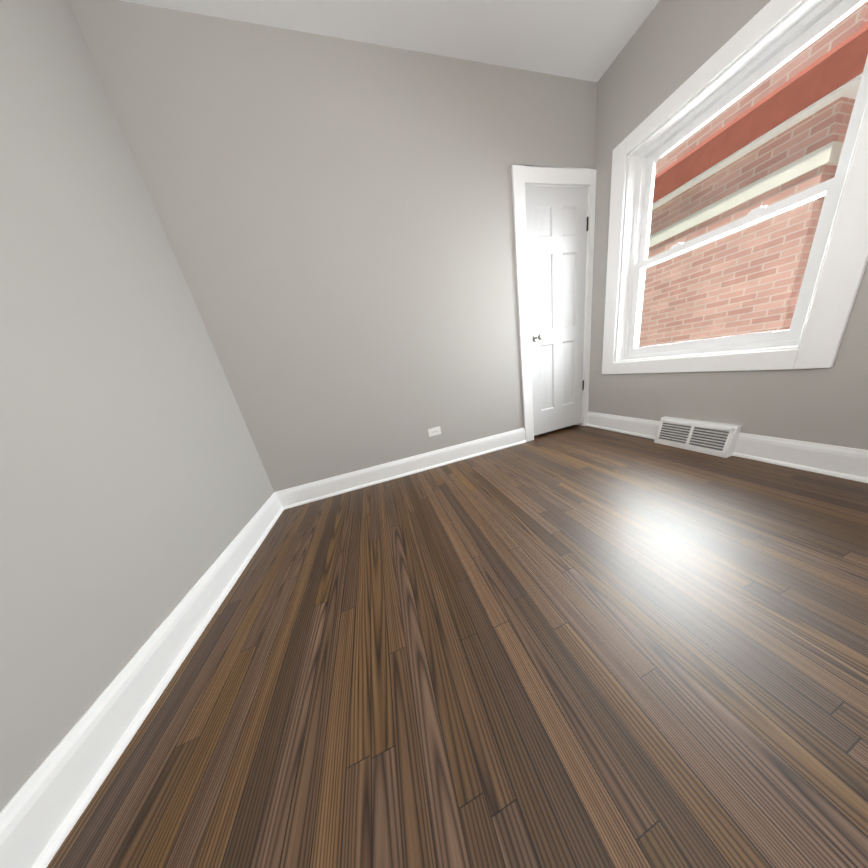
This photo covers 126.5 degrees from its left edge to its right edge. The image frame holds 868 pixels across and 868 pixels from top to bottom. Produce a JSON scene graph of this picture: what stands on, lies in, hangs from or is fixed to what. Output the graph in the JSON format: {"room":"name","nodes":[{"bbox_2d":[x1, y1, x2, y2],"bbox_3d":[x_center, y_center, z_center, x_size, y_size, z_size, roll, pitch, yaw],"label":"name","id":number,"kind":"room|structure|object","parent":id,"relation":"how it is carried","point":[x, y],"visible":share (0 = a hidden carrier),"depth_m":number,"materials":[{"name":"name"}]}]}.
{"room":"empty bedroom","nodes":[
{"label":"empty bedroom","id":0,"kind":"room"},
{"bbox_2d":[0,0,273,811],"bbox_3d":[-1.035,-0.249,-0.386,0.250,2.700,4.146,-14,17,-13],"label":"wall","id":1,"kind":"structure","parent":0,"point":[136,491],"depth_m":0.75,"materials":[{"name":"beige paint"}]},
{"bbox_2d":[0,491,283,867],"bbox_3d":[-0.697,0.926,-0.001,0.031,0.152,3.649,-14,17,-13],"label":"baseboard","id":2,"kind":"structure","parent":1,"relation":"attached to","point":[44,809],"depth_m":0.59,"materials":[{"name":"white wood"}]},
{"bbox_2d":[69,0,596,491],"bbox_3d":[-0.018,-1.064,1.804,3.035,2.700,0.250,-14,17,-13],"label":"wall","id":3,"kind":"structure","parent":0,"point":[335,216],"depth_m":1.45,"materials":[{"name":"beige paint"}]},
{"bbox_2d":[280,428,525,509],"bbox_3d":[-0.121,0.258,1.945,2.183,0.152,0.031,-14,17,-13],"label":"baseboard","id":4,"kind":"structure","parent":3,"relation":"attached to","point":[336,485],"depth_m":1.89,"materials":[{"name":"white wood"}]},
{"bbox_2d":[428,426,440,436],"bbox_3d":[0.006,-0.021,1.925,0.115,0.070,0.009,-14,17,-13],"label":"electrical outlet","id":5,"kind":"object","parent":3,"relation":"attached to","point":[434,431],"visible":1,"depth_m":1.92,"materials":[{"name":"plastic"}]},
{"bbox_2d":[511,165,596,441],"bbox_3d":[1.107,-1.054,2.059,0.793,2.176,0.140,-14,17,-13],"label":"door frame","id":6,"kind":"structure","parent":3,"relation":"attached to","point":[522,176],"depth_m":1.84,"materials":[{"name":"white wood"}]},
{"bbox_2d":[525,186,588,435],"bbox_3d":[1.157,-1.009,2.011,0.628,2.030,0.106,-14,17,-13],"label":"door","id":7,"kind":"structure","parent":3,"relation":"in","point":[557,218],"depth_m":1.97,"materials":[{"name":"white wood"}]},
{"bbox_2d":[120,0,659,81],"bbox_3d":[0.292,-1.959,-0.407,3.535,0.120,4.146,-14,17,-13],"label":"ceiling","id":8,"kind":"structure","parent":0,"point":[587,40],"depth_m":1.27,"materials":[{"name":"white paint"}]},
{"bbox_2d":[47,425,867,867],"bbox_3d":[0.749,0.712,0.375,3.535,0.120,4.146,-14,17,-13],"label":"floor","id":9,"kind":"structure","parent":0,"point":[579,647],"depth_m":0.59,"materials":[{"name":"brown wood"}]},
{"bbox_2d":[588,0,867,449],"bbox_3d":[2.042,-1.026,0.471,0.250,2.700,3.896,-14,17,-13],"label":"wall","id":10,"kind":"structure","parent":0,"point":[669,49],"depth_m":1.33,"materials":[{"name":"beige paint"}]},
{"bbox_2d":[654,416,741,457],"bbox_3d":[1.849,0.008,1.565,0.094,0.198,0.380,-14,17,-13],"label":"air vent","id":11,"kind":"object","parent":10,"relation":"in","point":[713,438],"visible":1,"depth_m":1.52,"materials":[{"name":"white metal"}]},
{"bbox_2d":[586,411,867,482],"bbox_3d":[2.151,0.241,0.675,0.031,0.152,3.647,-14,17,-13],"label":"baseboard","id":12,"kind":"structure","parent":10,"relation":"attached to","point":[831,460],"depth_m":1.23,"materials":[{"name":"white wood"}]},
{"bbox_2d":[602,0,867,373],"bbox_3d":[1.745,-1.254,1.379,0.240,1.653,1.118,-14,17,-13],"label":"window","id":13,"kind":"structure","parent":10,"relation":"in","point":[821,19],"depth_m":1.19,"materials":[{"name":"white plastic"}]},
{"label":"outside","id":14,"kind":"structure","parent":0,"visible":0},
{"bbox_3d":[12.010,-7.819,26.455,120.000,0.230,130.000,-14,17,-13],"label":"ground","id":15,"kind":"structure","parent":14,"visible":0},
{"bbox_2d":[639,1,867,346],"bbox_3d":[8.199,-1.959,-2.107,8.350,5.800,14.900,-14,17,-13],"label":"brick building exterior","id":16,"kind":"structure","parent":15,"relation":"on","point":[748,243],"depth_m":2.01,"materials":[{"name":"brick"}]}
]}

